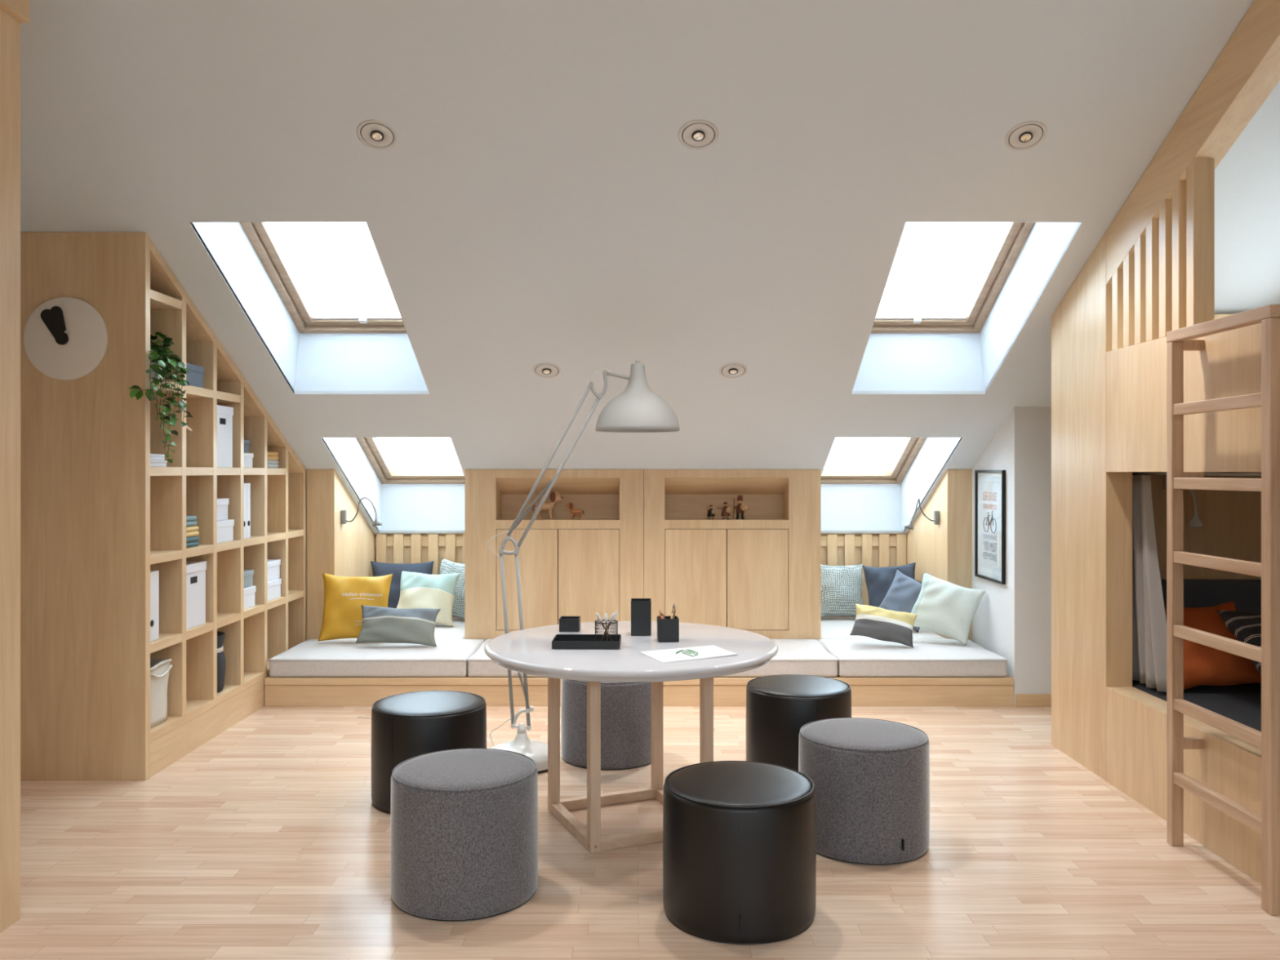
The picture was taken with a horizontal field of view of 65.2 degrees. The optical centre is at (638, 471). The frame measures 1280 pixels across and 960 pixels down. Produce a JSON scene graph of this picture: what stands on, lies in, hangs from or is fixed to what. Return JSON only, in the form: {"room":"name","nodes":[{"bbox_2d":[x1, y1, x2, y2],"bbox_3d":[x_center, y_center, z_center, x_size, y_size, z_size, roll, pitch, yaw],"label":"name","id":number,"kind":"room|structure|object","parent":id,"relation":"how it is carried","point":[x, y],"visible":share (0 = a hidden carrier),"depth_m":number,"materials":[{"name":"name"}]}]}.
{"room":"attic playroom","nodes":[
{"label":"attic playroom","id":0,"kind":"room"},
{"bbox_2d":[0,8,20,933],"bbox_3d":[-2.518,-0.005,-0.297,1.163,2.810,6.866,0,0,0],"label":"wall","id":1,"kind":"structure","parent":0,"point":[10,27],"depth_m":3.08,"materials":[{"name":"brown wood"}]},
{"bbox_2d":[0,0,30,22],"bbox_3d":[-2.505,-1.989,1.570,1.190,1.159,3.140,0,0,0],"label":"trim","id":2,"kind":"structure","parent":1,"relation":"on","point":[20,10],"depth_m":3.09,"materials":[{"name":"brown wood"}]},
{"bbox_2d":[306,536,306,639],"bbox_3d":[0.075,0.950,7.830,6.350,0.900,0.060,0,0,0],"label":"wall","id":3,"kind":"structure","parent":0,"point":[306,536],"depth_m":7.80,"materials":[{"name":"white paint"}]},
{"bbox_2d":[378,529,464,533],"bbox_3d":[-1.607,0.464,7.775,0.874,0.022,0.080,0,0,0],"label":"trim","id":4,"kind":"structure","parent":3,"relation":"attached to","point":[380,531],"depth_m":7.74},
{"bbox_2d":[821,529,903,533],"bbox_3d":[1.654,0.464,7.775,0.848,0.022,0.080,0,0,0],"label":"trim","id":5,"kind":"structure","parent":3,"relation":"attached to","point":[822,531],"depth_m":7.74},
{"bbox_2d":[306,469,375,639],"bbox_3d":[-2.139,0.691,7.265,0.187,1.418,1.070,0,0,0],"label":"wall","id":6,"kind":"structure","parent":0,"point":[334,548],"depth_m":6.73,"materials":[{"name":"brown wood"}]},
{"bbox_2d":[341,497,382,526],"bbox_3d":[-1.899,0.272,6.849,0.308,0.198,0.062,0,0,14],"label":"reading lamp","id":7,"kind":"object","parent":6,"relation":"attached to","point":[344,513],"visible":1,"depth_m":6.85,"materials":[{"name":"grey metal"}]},
{"bbox_2d":[0,706,1279,959],"bbox_3d":[0.075,1.430,2.085,6.550,0.060,11.830,0,0,0],"label":"floor","id":8,"kind":"structure","parent":0,"point":[268,839],"depth_m":3.53,"materials":[{"name":"brown wood"}]},
{"bbox_2d":[20,231,306,780],"bbox_3d":[-2.665,0.156,5.630,0.860,2.488,2.190,0,0,0],"label":"bookshelf","id":9,"kind":"object","parent":8,"relation":"on","point":[96,518],"visible":0.81,"depth_m":4.54,"materials":[{"name":"brown wood"}]},
{"bbox_2d":[23,297,107,380],"bbox_3d":[-2.589,-0.603,4.514,0.376,0.376,0.042,0,0,0],"label":"wall clock","id":10,"kind":"object","parent":9,"relation":"attached to","point":[65,338],"visible":1,"depth_m":4.51,"materials":[{"name":"white paint"}]},
{"bbox_2d":[150,570,159,641],"bbox_3d":[-2.389,0.627,4.657,0.251,0.324,0.137,0,0,0],"label":"magazine file","id":11,"kind":"object","parent":9,"relation":"on","point":[154,575],"visible":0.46,"depth_m":4.68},
{"bbox_2d":[150,460,168,466],"bbox_3d":[-2.375,-0.039,4.700,0.220,0.029,0.229,0,0,0],"label":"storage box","id":12,"kind":"object","parent":9,"relation":"on","point":[153,463],"visible":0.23,"depth_m":4.72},
{"bbox_2d":[150,453,164,460],"bbox_3d":[-2.375,-0.070,4.706,0.190,0.029,0.240,0,0,0],"label":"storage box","id":13,"kind":"object","parent":12,"relation":"on","point":[153,456],"visible":0.12,"depth_m":4.75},
{"bbox_2d":[127,332,192,462],"bbox_3d":[-2.256,-0.350,4.607,0.300,0.618,0.511,0,0,0],"label":"trailing plant","id":14,"kind":"object","parent":9,"relation":"hanging from","point":[158,358],"visible":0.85,"depth_m":4.64,"materials":[{"name":"green plant"}]},
{"bbox_2d":[150,658,172,728],"bbox_3d":[-2.404,1.047,4.726,0.313,0.299,0.288,0,0,0],"label":"basket","id":15,"kind":"object","parent":9,"relation":"on","point":[159,668],"visible":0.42,"depth_m":4.73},
{"bbox_2d":[186,536,199,547],"bbox_3d":[-2.385,0.356,5.062,0.240,0.052,0.209,0,0,0],"label":"folded towel","id":16,"kind":"object","parent":9,"relation":"on","point":[192,541],"visible":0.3,"depth_m":5.09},
{"bbox_2d":[186,525,199,537],"bbox_3d":[-2.385,0.303,5.060,0.240,0.052,0.204,0,0,0],"label":"folded towel","id":17,"kind":"object","parent":16,"relation":"on","point":[192,531],"visible":0.3,"depth_m":5.08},
{"bbox_2d":[186,515,197,526],"bbox_3d":[-2.385,0.250,5.048,0.240,0.052,0.181,0,0,0],"label":"folded towel","id":18,"kind":"object","parent":17,"relation":"on","point":[190,520],"visible":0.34,"depth_m":5.07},
{"bbox_2d":[186,362,204,387],"bbox_3d":[-2.385,-0.489,5.074,0.260,0.114,0.244,0,0,0],"label":"storage box","id":19,"kind":"object","parent":9,"relation":"on","point":[195,376],"visible":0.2,"depth_m":5.09,"materials":[{"name":"cardboard"}]},
{"bbox_2d":[186,560,206,629],"bbox_3d":[-2.405,0.627,5.088,0.300,0.324,0.273,0,0,0],"label":"storage box","id":20,"kind":"object","parent":9,"relation":"on","point":[195,570],"visible":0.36,"depth_m":5.11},
{"bbox_2d":[217,631,226,693],"bbox_3d":[-2.385,1.040,5.445,0.256,0.311,0.256,0,0,0],"label":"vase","id":21,"kind":"object","parent":9,"relation":"on","point":[221,661],"visible":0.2,"depth_m":5.43,"materials":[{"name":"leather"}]},
{"bbox_2d":[217,404,233,467],"bbox_3d":[-2.405,-0.192,5.441,0.300,0.334,0.259,0,0,0],"label":"storage box","id":22,"kind":"object","parent":9,"relation":"on","point":[224,414],"visible":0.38,"depth_m":5.46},
{"bbox_2d":[217,519,234,542],"bbox_3d":[-2.395,0.324,5.447,0.280,0.117,0.270,0,0,0],"label":"storage box","id":23,"kind":"object","parent":9,"relation":"on","point":[224,527],"visible":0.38,"depth_m":5.47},
{"bbox_2d":[217,497,229,520],"bbox_3d":[-2.395,0.205,5.436,0.240,0.117,0.248,0,0,0],"label":"storage box","id":24,"kind":"object","parent":23,"relation":"on","point":[222,503],"visible":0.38,"depth_m":5.48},
{"bbox_2d":[244,483,246,538],"bbox_3d":[-2.389,0.224,5.745,0.251,0.317,0.078,0,0,0],"label":"binder","id":25,"kind":"object","parent":9,"relation":"on","point":[245,484],"visible":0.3,"depth_m":5.76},
{"bbox_2d":[246,483,250,537],"bbox_3d":[-2.389,0.224,5.812,0.251,0.317,0.052,0,0,0],"label":"binder","id":26,"kind":"object","parent":9,"relation":"on","point":[248,485],"visible":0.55,"depth_m":5.81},
{"bbox_2d":[244,453,253,467],"bbox_3d":[-2.375,-0.067,5.766,0.240,0.084,0.189,0,0,0],"label":"storage box","id":27,"kind":"object","parent":9,"relation":"on","point":[248,457],"visible":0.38,"depth_m":5.78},
{"bbox_2d":[244,439,249,453],"bbox_3d":[-2.365,-0.149,5.752,0.200,0.077,0.160,0,0,0],"label":"storage box","id":28,"kind":"object","parent":27,"relation":"on","point":[246,442],"visible":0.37,"depth_m":5.79,"materials":[{"name":"cardboard"}]},
{"bbox_2d":[244,586,255,609],"bbox_3d":[-2.395,0.731,5.784,0.280,0.117,0.226,0,0,0],"label":"storage box","id":29,"kind":"object","parent":9,"relation":"on","point":[249,592],"visible":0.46,"depth_m":5.81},
{"bbox_2d":[244,569,253,588],"bbox_3d":[-2.390,0.623,5.782,0.250,0.094,0.221,0,0,0],"label":"storage box","id":30,"kind":"object","parent":29,"relation":"on","point":[248,574],"visible":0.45,"depth_m":5.82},
{"bbox_2d":[266,459,279,467],"bbox_3d":[-2.385,-0.050,6.172,0.240,0.050,0.268,0,0,0],"label":"folded towel","id":31,"kind":"object","parent":9,"relation":"on","point":[270,463],"visible":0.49,"depth_m":6.20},
{"bbox_2d":[266,451,278,459],"bbox_3d":[-2.385,-0.101,6.168,0.240,0.050,0.261,0,0,0],"label":"folded towel","id":32,"kind":"object","parent":31,"relation":"on","point":[270,455],"visible":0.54,"depth_m":6.20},
{"bbox_2d":[266,577,281,601],"bbox_3d":[-2.395,0.731,6.176,0.280,0.117,0.289,0,0,0],"label":"storage box","id":33,"kind":"object","parent":9,"relation":"on","point":[273,587],"visible":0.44,"depth_m":6.20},
{"bbox_2d":[266,559,280,581],"bbox_3d":[-2.395,0.612,6.183,0.260,0.117,0.302,0,0,0],"label":"storage box","id":34,"kind":"object","parent":33,"relation":"on","point":[273,565],"visible":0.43,"depth_m":6.22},
{"bbox_2d":[370,690,486,813],"bbox_3d":[-0.900,1.191,4.290,0.486,0.418,0.498,0,0,26],"label":"stool","id":35,"kind":"object","parent":8,"relation":"on","point":[405,726],"visible":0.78,"depth_m":4.12,"materials":[{"name":"leather"}]},
{"bbox_2d":[390,748,537,921],"bbox_3d":[-0.575,1.191,3.352,0.498,0.418,0.486,0,0,-40],"label":"stool","id":36,"kind":"object","parent":8,"relation":"on","point":[464,822],"visible":1,"depth_m":3.15,"materials":[{"name":"grey fabric"}]},
{"bbox_2d":[486,669,547,773],"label":"floor lamp","id":37,"kind":"object","parent":8,"relation":"on","point":[537,751],"depth_m":4.77,"materials":[{"name":"white metal"}]},
{"bbox_2d":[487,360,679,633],"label":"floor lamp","id":38,"kind":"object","parent":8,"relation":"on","point":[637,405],"depth_m":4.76,"materials":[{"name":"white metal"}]},
{"bbox_2d":[560,679,651,769],"bbox_3d":[-0.136,1.191,4.934,0.486,0.418,0.498,0,0,18],"label":"stool","id":39,"kind":"object","parent":8,"relation":"on","point":[625,707],"visible":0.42,"depth_m":4.72,"materials":[{"name":"grey fabric"}]},
{"bbox_2d":[484,621,777,853],"bbox_3d":[-0.028,1.040,4.000,1.164,0.720,1.164,0,0,0],"label":"round table","id":40,"kind":"object","parent":8,"relation":"on","point":[527,651],"visible":0.91,"depth_m":3.80,"materials":[{"name":"white laminate"}]},
{"bbox_2d":[559,616,580,631],"bbox_3d":[-0.293,0.652,4.290,0.085,0.055,0.080,0,0,2],"label":"box","id":41,"kind":"object","parent":40,"relation":"on","point":[566,624],"visible":1,"depth_m":4.25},
{"bbox_2d":[551,634,621,648],"bbox_3d":[-0.201,0.664,3.912,0.261,0.031,0.160,0,0,1],"label":"desk tray","id":42,"kind":"object","parent":40,"relation":"on","point":[559,641],"visible":1,"depth_m":3.83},
{"bbox_2d":[594,619,617,640],"bbox_3d":[-0.125,0.629,3.895,0.093,0.095,0.093,0,0,0],"label":"cup","id":43,"kind":"object","parent":42,"relation":"on","point":[596,622],"visible":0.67,"depth_m":3.87,"materials":[{"name":"metal"}]},
{"bbox_2d":[595,613,605,629],"bbox_3d":[-0.131,0.609,3.895,0.072,0.124,0.012,0,0,-17],"label":"pen","id":44,"kind":"object","parent":43,"relation":"in","point":[598,617],"visible":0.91,"depth_m":3.88,"materials":[{"name":"white plastic"}]},
{"bbox_2d":[604,613,608,640],"bbox_3d":[-0.124,0.610,3.887,0.012,0.120,0.040,0,0,-9],"label":"pen","id":45,"kind":"object","parent":43,"relation":"in","point":[606,614],"visible":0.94,"depth_m":3.89,"materials":[{"name":"white plastic"}]},
{"bbox_2d":[600,610,617,640],"bbox_3d":[-0.119,0.606,3.894,0.074,0.130,0.012,0,0,6],"label":"pen","id":46,"kind":"object","parent":43,"relation":"in","point":[615,612],"visible":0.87,"depth_m":3.89,"materials":[{"name":"white plastic"}]},
{"bbox_2d":[607,613,614,626],"bbox_3d":[-0.122,0.610,3.896,0.064,0.122,0.012,0,0,26],"label":"pen","id":47,"kind":"object","parent":43,"relation":"in","point":[613,614],"visible":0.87,"depth_m":3.88,"materials":[{"name":"white plastic"}]},
{"bbox_2d":[631,598,651,635],"bbox_3d":[0.011,0.607,4.186,0.084,0.145,0.080,0,0,0],"label":"box","id":48,"kind":"object","parent":40,"relation":"on","point":[641,608],"visible":1,"depth_m":4.15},
{"bbox_2d":[657,616,679,642],"bbox_3d":[0.119,0.633,4.030,0.082,0.093,0.080,0,0,-4],"label":"pencil cup","id":49,"kind":"object","parent":40,"relation":"on","point":[668,628],"visible":1,"depth_m":3.99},
{"bbox_2d":[672,605,675,618],"bbox_3d":[0.139,0.608,4.044,0.027,0.133,0.007,0,0,-10],"label":"pencil","id":50,"kind":"object","parent":49,"relation":"in","point":[674,611],"visible":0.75,"depth_m":4.04,"materials":[{"name":"brown wood"}]},
{"bbox_2d":[639,644,737,662],"bbox_3d":[0.190,0.677,3.737,0.344,0.004,0.235,0,0,-26],"label":"paper sheet","id":51,"kind":"object","parent":40,"relation":"on","point":[665,655],"visible":1,"depth_m":3.74,"materials":[{"name":"white"}]},
{"bbox_2d":[264,674,1013,706],"bbox_3d":[0.005,1.316,6.349,4.476,0.168,0.759,0,0,0],"label":"platform","id":52,"kind":"object","parent":8,"relation":"on","point":[278,691],"visible":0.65,"depth_m":5.97,"materials":[{"name":"brown wood"}]},
{"bbox_2d":[268,638,484,676],"bbox_3d":[-1.623,1.169,6.354,1.189,0.122,0.743,0,0,0],"label":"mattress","id":53,"kind":"object","parent":52,"relation":"on","point":[344,657],"visible":0.81,"depth_m":5.99,"materials":[{"name":"fabric"}]},
{"bbox_2d":[317,573,392,641],"bbox_3d":[-1.858,0.887,6.580,0.463,0.445,0.201,0,0,-11],"label":"cushion","id":54,"kind":"object","parent":53,"relation":"on","point":[344,597],"visible":0.71,"depth_m":6.52,"materials":[{"name":"fabric"}]},
{"bbox_2d":[355,605,440,646],"bbox_3d":[-1.531,0.984,6.381,0.525,0.252,0.172,0,0,-6],"label":"cushion","id":55,"kind":"object","parent":53,"relation":"on","point":[380,624],"visible":1,"depth_m":6.33,"materials":[{"name":"grey fabric"}]},
{"bbox_2d":[464,469,643,639],"bbox_3d":[-0.567,0.607,7.240,1.202,1.247,1.020,0,0,0],"label":"cabinet","id":56,"kind":"object","parent":52,"relation":"on","point":[588,566],"visible":0.7,"depth_m":6.73,"materials":[{"name":"brown wood"}]},
{"bbox_2d":[532,491,563,519],"bbox_3d":[-0.620,0.228,6.830,0.208,0.190,0.080,0,0,0],"label":"dog","id":57,"kind":"object","parent":56,"relation":"in","point":[555,496],"visible":0.94,"depth_m":6.80},
{"bbox_2d":[565,502,583,519],"bbox_3d":[-0.434,0.266,6.830,0.126,0.115,0.048,0,0,0],"label":"dog","id":58,"kind":"object","parent":56,"relation":"in","point":[570,505],"visible":1,"depth_m":6.82},
{"bbox_2d":[466,639,838,676],"bbox_3d":[0.086,1.169,6.354,2.226,0.122,0.743,0,0,0],"label":"seat cushion","id":59,"kind":"object","parent":52,"relation":"on","point":[793,656],"visible":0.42,"depth_m":5.99,"materials":[{"name":"fabric"}]},
{"bbox_2d":[643,469,821,639],"bbox_3d":[0.632,0.607,7.240,1.192,1.247,1.020,0,0,0],"label":"cabinet","id":60,"kind":"object","parent":52,"relation":"on","point":[760,573],"visible":0.73,"depth_m":6.73,"materials":[{"name":"brown wood"}]},
{"bbox_2d":[706,504,715,519],"bbox_3d":[0.499,0.274,6.828,0.062,0.099,0.060,0,0,0],"label":"toy warrior","id":61,"kind":"object","parent":60,"relation":"in","point":[711,512],"visible":1,"depth_m":6.81,"materials":[{"name":"black paint"}]},
{"bbox_2d":[716,502,731,519],"bbox_3d":[0.584,0.264,6.828,0.102,0.119,0.067,0,0,0],"label":"toy warrior","id":62,"kind":"object","parent":60,"relation":"in","point":[726,511],"visible":1,"depth_m":6.81,"materials":[{"name":"brown wood"}]},
{"bbox_2d":[733,493,748,519],"bbox_3d":[0.696,0.237,6.827,0.102,0.173,0.066,0,0,0],"label":"toy warrior","id":63,"kind":"object","parent":60,"relation":"in","point":[740,508],"visible":1,"depth_m":6.81,"materials":[{"name":"brown wood"}]},
{"bbox_2d":[817,638,1008,676],"bbox_3d":[1.708,1.169,6.354,1.014,0.122,0.743,0,0,0],"label":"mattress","id":64,"kind":"object","parent":52,"relation":"on","point":[855,657],"visible":0.82,"depth_m":6.00,"materials":[{"name":"fabric"}]},
{"bbox_2d":[849,603,917,648],"bbox_3d":[1.571,0.982,6.402,0.422,0.256,0.171,0,0,16],"label":"cushion","id":65,"kind":"object","parent":64,"relation":"on","point":[873,622],"visible":1,"depth_m":6.36,"materials":[{"name":"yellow fabric"}]},
{"bbox_2d":[911,572,986,645],"bbox_3d":[2.004,0.889,6.540,0.497,0.441,0.212,0,0,34],"label":"cushion","id":66,"kind":"object","parent":64,"relation":"on","point":[945,608],"visible":0.95,"depth_m":6.47,"materials":[{"name":"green fabric"}]},
{"bbox_2d":[662,760,816,944],"bbox_3d":[0.320,1.191,3.188,0.486,0.418,0.498,0,0,6],"label":"stool","id":67,"kind":"object","parent":8,"relation":"on","point":[740,837],"visible":1,"depth_m":3.00,"materials":[{"name":"black leather"}]},
{"bbox_2d":[746,674,851,771],"bbox_3d":[0.745,1.191,4.645,0.486,0.418,0.498,0,0,-11],"label":"stool","id":68,"kind":"object","parent":8,"relation":"on","point":[778,706],"visible":0.68,"depth_m":4.47,"materials":[{"name":"leather"}]},
{"bbox_2d":[798,717,929,865],"bbox_3d":[0.855,1.191,3.788,0.486,0.418,0.498,0,0,-20],"label":"stool","id":69,"kind":"object","parent":8,"relation":"on","point":[870,777],"visible":0.98,"depth_m":3.59,"materials":[{"name":"grey fabric"}]},
{"bbox_2d":[1051,0,1279,883],"bbox_3d":[2.683,-0.658,3.165,1.129,4.115,3.930,0,0,0],"label":"bunk bed","id":70,"kind":"object","parent":8,"relation":"on","point":[1150,275],"visible":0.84,"depth_m":4.29,"materials":[{"name":"brown wood"}]},
{"bbox_2d":[1162,471,1204,527],"bbox_3d":[2.706,0.131,4.971,0.065,0.278,0.193,0,0,-37],"label":"reading lamp","id":71,"kind":"object","parent":70,"relation":"attached to","point":[1196,522],"visible":0.62,"depth_m":4.92,"materials":[{"name":"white metal"}]},
{"bbox_2d":[1132,680,1261,731],"bbox_3d":[2.731,1.064,3.140,0.978,0.188,3.800,0,0,0],"label":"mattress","id":72,"kind":"object","parent":70,"relation":"on","point":[1239,703],"visible":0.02,"depth_m":4.27,"materials":[{"name":"fabric"}]},
{"bbox_2d":[1160,579,1261,613],"bbox_3d":[2.754,0.754,5.010,0.932,0.428,0.070,0,0,0],"label":"cushion","id":73,"kind":"object","parent":72,"relation":"on","point":[1246,594],"visible":0.04,"depth_m":4.97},
{"bbox_2d":[1164,600,1261,689],"bbox_3d":[2.540,0.780,4.501,0.449,0.371,0.280,0,0,5],"label":"cushion","id":74,"kind":"object","parent":72,"relation":"on","point":[1203,665],"visible":0.38,"depth_m":4.39,"materials":[{"name":"orange fabric"}]},
{"bbox_2d":[1217,610,1261,676],"bbox_3d":[2.799,0.785,4.202,0.571,0.363,0.400,0,0,-6],"label":"cushion","id":75,"kind":"object","parent":72,"relation":"on","point":[1246,626],"visible":0.51,"depth_m":4.27,"materials":[{"name":"black fabric"}]},
{"bbox_2d":[1132,472,1261,692],"bbox_3d":[2.288,0.480,3.050,0.068,0.952,3.300,0,0,0],"label":"curtain","id":76,"kind":"object","parent":70,"relation":"hanging from","point":[1148,614],"visible":0.88,"depth_m":4.46,"materials":[{"name":"grey fabric"}]},
{"bbox_2d":[1166,304,1279,915],"bbox_3d":[2.056,0.435,3.466,0.124,1.929,0.627,0,0,0],"label":"ladder","id":77,"kind":"object","parent":8,"relation":"on","point":[1180,340],"visible":1,"depth_m":3.38,"materials":[{"name":"brown wood"}]},
{"bbox_3d":[-1.607,1.252,7.254,0.874,0.040,1.048,0,0,0],"label":"platform","id":78,"kind":"object","parent":8,"relation":"on","visible":0},
{"bbox_2d":[375,533,464,617],"bbox_3d":[-1.607,0.852,7.769,0.874,0.752,0.053,0,0,0],"label":"slatted backrest","id":79,"kind":"object","parent":78,"relation":"on","point":[390,548],"visible":0.34,"depth_m":7.74,"materials":[{"name":"brown wood"}]},
{"bbox_2d":[434,617,464,639],"bbox_3d":[-1.607,1.169,7.228,0.864,0.122,1.001,0,0,0],"label":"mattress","id":80,"kind":"object","parent":78,"relation":"on","point":[441,631],"visible":0.13,"depth_m":7.01,"materials":[{"name":"fabric"}]},
{"bbox_2d":[370,560,434,608],"bbox_3d":[-1.796,0.893,7.580,0.484,0.434,0.164,0,0,-7],"label":"cushion","id":81,"kind":"object","parent":80,"relation":"on","point":[379,569],"visible":0.27,"depth_m":7.56,"materials":[{"name":"blue fabric"}]},
{"bbox_2d":[396,570,460,626],"bbox_3d":[-1.535,0.917,7.240,0.453,0.385,0.212,0,0,10],"label":"cushion","id":82,"kind":"object","parent":80,"relation":"on","point":[417,590],"visible":0.78,"depth_m":7.20,"materials":[{"name":"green fabric"}]},
{"bbox_2d":[440,558,464,619],"bbox_3d":[-1.364,0.885,7.523,0.437,0.450,0.163,0,0,34],"label":"cushion","id":83,"kind":"object","parent":80,"relation":"on","point":[447,566],"visible":0.33,"depth_m":7.43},
{"bbox_3d":[1.654,1.252,7.254,0.848,0.040,1.048,0,0,0],"label":"platform","id":84,"kind":"object","parent":8,"relation":"on","visible":0},
{"bbox_2d":[821,533,906,617],"bbox_3d":[1.655,0.852,7.769,0.846,0.752,0.053,0,0,0],"label":"slatted backrest","id":85,"kind":"object","parent":84,"relation":"on","point":[868,549],"visible":0.33,"depth_m":7.74,"materials":[{"name":"brown wood"}]},
{"bbox_2d":[821,617,946,639],"bbox_3d":[1.654,1.169,7.228,0.842,0.122,1.001,0,0,0],"label":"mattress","id":86,"kind":"object","parent":84,"relation":"on","point":[832,628],"visible":0.2,"depth_m":6.98,"materials":[{"name":"fabric"}]},
{"bbox_2d":[821,564,863,617],"bbox_3d":[1.504,0.897,7.551,0.442,0.425,0.172,0,0,-7],"label":"cushion","id":87,"kind":"object","parent":86,"relation":"on","point":[841,585],"visible":0.71,"depth_m":7.49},
{"bbox_2d":[862,562,915,607],"bbox_3d":[1.860,0.887,7.343,0.405,0.446,0.173,0,0,-3],"label":"cushion","id":88,"kind":"object","parent":86,"relation":"on","point":[878,580],"visible":0.44,"depth_m":7.33,"materials":[{"name":"blue fabric"}]},
{"bbox_2d":[877,568,922,632],"bbox_3d":[1.888,0.898,7.020,0.426,0.433,0.179,0,0,27],"label":"cushion","id":89,"kind":"object","parent":86,"relation":"on","point":[904,591],"visible":0.52,"depth_m":7.00,"materials":[{"name":"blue fabric"}]},
{"bbox_2d":[20,0,1279,536],"bbox_3d":[0.075,-1.033,2.060,6.350,3.119,11.580,0,0,0],"label":"ceiling","id":90,"kind":"structure","parent":0,"point":[538,197],"depth_m":4.18,"materials":[{"name":"paint"}]},
{"bbox_2d":[190,222,428,392],"bbox_3d":[-1.615,-1.036,5.216,0.851,1.159,1.534,0,0,0],"label":"window","id":91,"kind":"structure","parent":90,"relation":"attached to","point":[318,295],"depth_m":5.61,"materials":[{"name":"glass"}]},
{"bbox_2d":[264,222,400,317],"bbox_3d":[-1.615,-1.220,5.219,0.589,0.628,1.282,0,0,0],"label":"window pane","id":92,"kind":"object","parent":91,"relation":"attached to","point":[332,269],"depth_m":5.45,"materials":[{"name":"glass"}]},
{"bbox_2d":[356,120,397,150],"bbox_3d":[-1.046,-1.351,4.005,0.160,0.076,0.146,0,0,3],"label":"recessed light","id":93,"kind":"object","parent":90,"relation":"in","point":[375,134],"visible":1,"depth_m":4.00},
{"bbox_2d":[369,130,383,141],"bbox_3d":[-1.046,-1.345,4.002,0.053,0.009,0.053,0,-26,0],"label":"bulb","id":94,"kind":"object","parent":93,"relation":"attached to","point":[375,135],"depth_m":4.00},
{"bbox_2d":[322,437,464,530],"bbox_3d":[-1.599,-0.103,7.075,0.879,1.222,1.561,0,0,0],"label":"window","id":95,"kind":"structure","parent":90,"relation":"attached to","point":[402,499],"depth_m":7.79,"materials":[{"name":"paint"}]},
{"bbox_2d":[532,362,560,377],"bbox_3d":[-0.513,-0.570,5.604,0.160,0.076,0.146,0,0,3],"label":"recessed light","id":96,"kind":"object","parent":90,"relation":"in","point":[544,370],"visible":1,"depth_m":5.59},
{"bbox_2d":[678,120,718,150],"bbox_3d":[0.240,-1.351,4.005,0.160,0.076,0.146,0,0,3],"label":"recessed light","id":97,"kind":"object","parent":90,"relation":"in","point":[697,135],"visible":1,"depth_m":4.00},
{"bbox_2d":[692,130,705,141],"bbox_3d":[0.240,-1.345,4.002,0.053,0.009,0.053,0,-26,0],"label":"bulb","id":98,"kind":"object","parent":97,"relation":"attached to","point":[697,135],"depth_m":4.00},
{"bbox_2d":[719,362,747,377],"bbox_3d":[0.531,-0.570,5.604,0.160,0.076,0.146,0,0,3],"label":"recessed light","id":99,"kind":"object","parent":90,"relation":"in","point":[734,370],"visible":1,"depth_m":5.59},
{"bbox_2d":[821,437,962,533],"bbox_3d":[1.649,-0.103,7.075,0.865,1.222,1.561,0,0,0],"label":"window","id":100,"kind":"structure","parent":90,"relation":"attached to","point":[852,499],"depth_m":7.78,"materials":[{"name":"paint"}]},
{"bbox_2d":[852,222,1081,391],"bbox_3d":[1.612,-1.036,5.216,0.887,1.159,1.534,0,0,0],"label":"window","id":101,"kind":"structure","parent":90,"relation":"attached to","point":[956,298],"depth_m":5.61,"materials":[{"name":"glass"}]},
{"bbox_2d":[875,222,1010,317],"bbox_3d":[1.613,-1.220,5.219,0.619,0.628,1.282,0,0,0],"label":"window pane","id":102,"kind":"object","parent":101,"relation":"attached to","point":[939,269],"depth_m":5.45,"materials":[{"name":"glass"}]},
{"bbox_2d":[1004,120,1046,151],"bbox_3d":[1.553,-1.348,4.010,0.160,0.076,0.146,0,0,3],"label":"recessed light","id":103,"kind":"object","parent":90,"relation":"in","point":[1025,135],"visible":1,"depth_m":4.00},
{"bbox_2d":[1018,131,1032,142],"bbox_3d":[1.553,-1.342,4.007,0.053,0.009,0.053,0,-26,0],"label":"bulb","id":104,"kind":"object","parent":103,"relation":"attached to","point":[1024,136],"depth_m":4.00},
{"bbox_2d":[906,469,972,641],"bbox_3d":[2.163,0.691,7.265,0.165,1.418,1.070,0,0,0],"label":"wall","id":105,"kind":"structure","parent":0,"point":[943,551],"depth_m":6.73,"materials":[{"name":"brown wood"}]},
{"bbox_2d":[904,498,939,529],"bbox_3d":[1.940,0.287,6.841,0.337,0.213,0.063,0,0,-36],"label":"reading lamp","id":106,"kind":"object","parent":105,"relation":"attached to","point":[909,525],"visible":1,"depth_m":6.84,"materials":[{"name":"grey metal"}]},
{"bbox_2d":[972,406,1051,706],"bbox_3d":[2.748,0.505,6.400,1.005,1.791,0.860,0,0,0],"label":"wall","id":107,"kind":"structure","parent":0,"point":[1012,620],"depth_m":5.97,"materials":[{"name":"white paint"}]},
{"bbox_2d":[974,470,1005,584],"bbox_3d":[2.233,0.338,6.360,0.021,0.700,0.500,0,0,0],"label":"framed poster","id":108,"kind":"object","parent":107,"relation":"attached to","point":[989,485],"visible":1,"depth_m":6.37,"materials":[{"name":"paper"}]},
{"bbox_2d":[1014,693,1051,706],"bbox_3d":[2.748,1.362,5.963,1.003,0.076,0.015,0,0,0],"label":"baseboard","id":109,"kind":"structure","parent":107,"relation":"attached to","point":[1020,700],"depth_m":5.95,"materials":[{"name":"brown wood"}]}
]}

